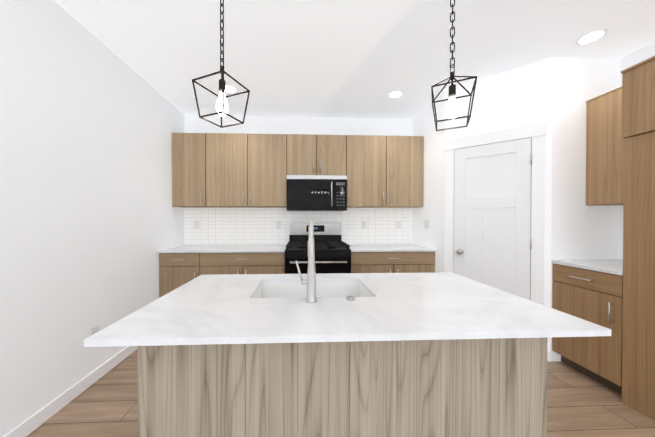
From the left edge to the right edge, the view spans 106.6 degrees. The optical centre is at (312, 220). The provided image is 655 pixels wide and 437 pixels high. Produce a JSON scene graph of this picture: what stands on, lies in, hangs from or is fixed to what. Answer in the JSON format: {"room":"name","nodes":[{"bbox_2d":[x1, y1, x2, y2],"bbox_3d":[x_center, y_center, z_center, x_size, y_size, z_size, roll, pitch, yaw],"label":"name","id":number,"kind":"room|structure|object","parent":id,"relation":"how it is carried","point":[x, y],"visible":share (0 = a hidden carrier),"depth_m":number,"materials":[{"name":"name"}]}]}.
{"room":"kitchen","nodes":[
{"label":"kitchen","id":0,"kind":"room"},
{"bbox_2d":[0,0,184,436],"bbox_3d":[-1.700,-0.079,0.039,0.120,2.720,6.940,0,0,-2],"label":"wall","id":1,"kind":"structure","parent":0,"point":[92,222],"depth_m":1.71,"materials":[{"name":"white paint"}]},
{"bbox_2d":[4,346,136,436],"bbox_3d":[-1.621,1.238,-0.257,0.012,0.090,6.078,0,0,-2],"label":"baseboard","id":2,"kind":"structure","parent":1,"relation":"attached to","point":[28,426],"depth_m":1.68,"materials":[{"name":"white paint"}]},
{"bbox_2d":[91,325,98,335],"bbox_3d":[-1.712,0.892,1.918,0.006,0.114,0.070,0,0,-2],"label":"outlet","id":3,"kind":"object","parent":1,"relation":"attached to","point":[95,329],"visible":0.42,"depth_m":1.91,"materials":[{"name":"white plastic"}]},
{"bbox_2d":[184,115,412,135],"bbox_3d":[0.523,-0.105,3.543,4.610,2.720,0.120,0,0,-2],"label":"wall","id":4,"kind":"structure","parent":0,"point":[316,125],"depth_m":3.44,"materials":[{"name":"white paint"}]},
{"bbox_2d":[172,133,207,207],"bbox_3d":[-1.558,-0.641,3.221,0.419,0.925,0.339,0,0,-2],"label":"upper cabinet","id":5,"kind":"object","parent":4,"relation":"attached to","point":[189,150],"depth_m":3.05,"materials":[{"name":"brown wood"}]},
{"bbox_2d":[208,133,287,207],"bbox_3d":[-0.841,-0.641,3.250,1.016,0.925,0.339,0,0,-2],"label":"upper cabinet","id":6,"kind":"object","parent":4,"relation":"attached to","point":[222,170],"depth_m":3.08,"materials":[{"name":"brown wood"}]},
{"bbox_2d":[184,208,411,244],"bbox_3d":[-0.153,0.074,3.453,3.249,0.528,0.008,0,0,-2],"label":"tile backsplash","id":7,"kind":"structure","parent":4,"relation":"attached to","point":[237,226],"depth_m":3.44,"materials":[{"name":"white tile"}]},
{"bbox_2d":[194,221,198,228],"bbox_3d":[-1.607,0.063,3.385,0.070,0.115,0.007,0,0,-2],"label":"outlet","id":8,"kind":"object","parent":7,"relation":"attached to","point":[196,223],"depth_m":3.38,"materials":[{"name":"white plastic"}]},
{"bbox_2d":[276,221,280,228],"bbox_3d":[-0.478,0.063,3.431,0.070,0.115,0.007,0,0,-2],"label":"outlet","id":9,"kind":"object","parent":7,"relation":"attached to","point":[278,224],"depth_m":3.43,"materials":[{"name":"white plastic"}]},
{"bbox_2d":[362,221,365,228],"bbox_3d":[0.736,0.063,3.481,0.070,0.115,0.007,0,0,-2],"label":"outlet","id":10,"kind":"object","parent":7,"relation":"attached to","point":[363,222],"depth_m":3.48,"materials":[{"name":"white plastic"}]},
{"bbox_2d":[396,221,400,228],"bbox_3d":[1.241,0.062,3.501,0.070,0.115,0.007,0,0,-2],"label":"outlet","id":11,"kind":"object","parent":7,"relation":"attached to","point":[398,223],"depth_m":3.50,"materials":[{"name":"white plastic"}]},
{"bbox_2d":[288,134,347,176],"bbox_3d":[0.048,-0.839,3.285,0.764,0.530,0.339,0,0,-2],"label":"upper cabinet","id":12,"kind":"object","parent":4,"relation":"attached to","point":[307,154],"depth_m":3.12,"materials":[{"name":"brown wood"}]},
{"bbox_2d":[287,175,346,210],"bbox_3d":[0.051,-0.350,3.236,0.760,0.443,0.444,0,0,-2],"label":"microwave","id":13,"kind":"object","parent":12,"relation":"attached to","point":[316,192],"visible":1,"depth_m":3.06,"materials":[{"name":"black metal"}]},
{"bbox_2d":[347,135,423,207],"bbox_3d":[0.937,-0.641,3.323,1.015,0.925,0.339,0,0,-2],"label":"upper cabinet","id":14,"kind":"object","parent":4,"relation":"attached to","point":[384,171],"depth_m":3.15,"materials":[{"name":"brown wood"}]},
{"bbox_2d":[26,350,654,436],"bbox_3d":[0.603,1.330,0.144,4.730,0.100,6.940,0,0,-2],"label":"floor","id":15,"kind":"structure","parent":0,"point":[579,404],"depth_m":1.63,"materials":[{"name":"brown wood"}]},
{"bbox_2d":[159,253,201,297],"bbox_3d":[-1.534,0.811,3.093,0.457,0.894,0.619,0,0,-2],"label":"base cabinet","id":16,"kind":"object","parent":15,"relation":"on","point":[181,265],"depth_m":2.78,"materials":[{"name":"brown wood"}]},
{"bbox_2d":[202,253,284,274],"bbox_3d":[-0.820,0.811,3.122,0.971,0.894,0.619,0,0,-2],"label":"base cabinet","id":17,"kind":"object","parent":15,"relation":"on","point":[212,263],"depth_m":2.81,"materials":[{"name":"brown wood"}]},
{"bbox_2d":[158,245,285,252],"bbox_3d":[-1.048,0.353,3.101,1.428,0.022,0.635,0,0,-2],"label":"countertop","id":18,"kind":"structure","parent":17,"relation":"on","point":[185,248],"depth_m":2.90,"materials":[{"name":"white stone"}]},
{"bbox_2d":[285,223,350,273],"bbox_3d":[0.054,0.645,3.091,0.766,1.225,0.711,0,0,-2],"label":"range","id":19,"kind":"object","parent":15,"relation":"on","point":[332,250],"visible":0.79,"depth_m":2.82,"materials":[{"name":"black metal"}]},
{"bbox_2d":[137,338,547,436],"bbox_3d":[0.132,0.826,1.281,1.618,0.892,0.648,0,0,-2],"label":"kitchen island","id":20,"kind":"object","parent":15,"relation":"on","point":[311,353],"depth_m":0.96,"materials":[{"name":"brown wood"}]},
{"bbox_2d":[84,272,610,346],"bbox_3d":[0.131,0.368,1.201,1.682,0.022,0.860,0,0,-2],"label":"island countertop","id":21,"kind":"structure","parent":20,"relation":"on","point":[220,309],"depth_m":0.92,"materials":[{"name":"white stone"}]},
{"bbox_2d":[296,218,319,301],"bbox_3d":[-0.031,0.173,1.155,0.097,0.369,0.195,0,0,-2],"label":"faucet","id":22,"kind":"object","parent":21,"relation":"on","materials":[{"name":"silver metal"}]},
{"bbox_2d":[252,278,371,297],"bbox_3d":[-0.002,0.483,1.313,0.619,0.234,0.378,0,0,-2],"label":"sink","id":23,"kind":"object","parent":21,"relation":"in","point":[271,287],"depth_m":1.49,"materials":[{"name":"white ceramic"}]},
{"bbox_2d":[348,244,435,272],"bbox_3d":[0.945,0.800,3.178,1.013,0.915,0.652,0,0,-2],"label":"base cabinet","id":24,"kind":"object","parent":15,"relation":"on","point":[389,258],"visible":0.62,"depth_m":2.89,"materials":[{"name":"brown wood"}]},
{"bbox_2d":[551,259,622,394],"bbox_3d":[2.445,0.809,1.954,0.654,0.915,0.479,0,0,-2],"label":"base cabinet","id":25,"kind":"object","parent":15,"relation":"on","point":[590,290],"visible":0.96,"depth_m":1.89,"materials":[{"name":"brown wood"}]},
{"bbox_2d":[621,56,654,420],"bbox_3d":[2.481,0.123,1.107,0.652,2.300,1.200,0,0,-2],"label":"tall cabinet","id":26,"kind":"object","parent":15,"relation":"on","point":[638,309],"visible":1,"depth_m":1.61,"materials":[{"name":"brown wood"}]},
{"bbox_2d":[54,0,654,118],"bbox_3d":[0.603,-1.490,0.123,4.730,0.100,6.940,0,0,-2],"label":"ceiling","id":27,"kind":"structure","parent":0,"point":[330,58],"depth_m":2.00,"materials":[{"name":"paint"}]},
{"bbox_2d":[192,0,249,127],"bbox_3d":[-0.458,-0.977,1.234,0.196,0.940,0.196,0,0,23],"label":"pendant light","id":28,"kind":"object","parent":27,"relation":"hanging from","point":[221,106],"visible":1,"depth_m":1.22,"materials":[{"name":"black metal"},{"name":"glass"}]},
{"bbox_2d":[225,85,237,92],"bbox_3d":[-0.919,-1.456,2.703,0.169,0.005,0.169,0,1,43],"label":"recessed light","id":29,"kind":"object","parent":27,"relation":"in","point":[229,88],"depth_m":2.70,"materials":[{"name":"white paint"}]},
{"bbox_2d":[388,91,402,97],"bbox_3d":[0.958,-1.457,2.820,0.169,0.005,0.169,0,1,43],"label":"recessed light","id":30,"kind":"object","parent":27,"relation":"in","point":[394,94],"depth_m":2.81,"materials":[{"name":"white paint"}]},
{"bbox_2d":[431,0,476,130],"bbox_3d":[0.737,-0.978,1.283,0.196,0.940,0.196,0,0,27],"label":"pendant light","id":31,"kind":"object","parent":27,"relation":"hanging from","point":[452,110],"visible":1,"depth_m":1.27,"materials":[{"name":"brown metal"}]},
{"bbox_2d":[575,29,607,44],"bbox_3d":[2.205,-1.450,1.930,0.169,0.005,0.169,0,1,43],"label":"recessed light","id":32,"kind":"object","parent":27,"relation":"in","point":[591,36],"depth_m":1.92,"materials":[{"name":"white paint"}]},
{"bbox_2d":[412,57,619,360],"bbox_3d":[2.103,-0.100,2.862,1.270,2.720,1.370,0,0,-2],"label":"wall","id":33,"kind":"structure","parent":0,"point":[555,93],"depth_m":2.20,"materials":[{"name":"white paint"}]},
{"bbox_2d":[424,220,428,228],"bbox_3d":[1.452,0.048,3.102,0.008,0.120,0.120,0,0,-2],"label":"light switch","id":34,"kind":"object","parent":33,"relation":"attached to","point":[426,224],"visible":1,"depth_m":3.10,"materials":[{"name":"white plastic"}]},
{"bbox_2d":[454,138,531,299],"bbox_3d":[1.763,0.242,2.429,0.628,2.018,0.083,0,1,39],"label":"pantry door","id":35,"kind":"structure","parent":33,"relation":"in","point":[492,216],"depth_m":2.42,"materials":[{"name":"white paint"}]},
{"bbox_2d":[443,122,546,304],"bbox_3d":[1.779,0.188,2.454,0.832,2.149,0.024,0,1,39],"label":"door frame","id":36,"kind":"structure","parent":33,"relation":"attached to","point":[536,133],"depth_m":2.25,"materials":[{"name":"white paint"}]},
{"bbox_2d":[547,351,550,361],"bbox_3d":[1.799,1.218,2.454,0.858,0.090,0.012,0,1,39],"label":"baseboard","id":37,"kind":"structure","parent":33,"relation":"attached to","point":[549,356],"depth_m":2.19,"materials":[{"name":"white paint"}]},
{"bbox_2d":[618,41,654,259],"bbox_3d":[2.908,-0.080,0.168,0.120,2.720,6.820,0,0,-2],"label":"wall","id":38,"kind":"structure","parent":0,"point":[638,56],"depth_m":2.14,"materials":[{"name":"white paint"}]},
{"bbox_2d":[586,86,624,205],"bbox_3d":[2.598,-0.599,1.950,0.349,0.933,0.479,0,0,-2],"label":"upper cabinet","id":39,"kind":"object","parent":38,"relation":"attached to","point":[604,163],"visible":0.42,"depth_m":2.04,"materials":[{"name":"brown wood"}]}
]}

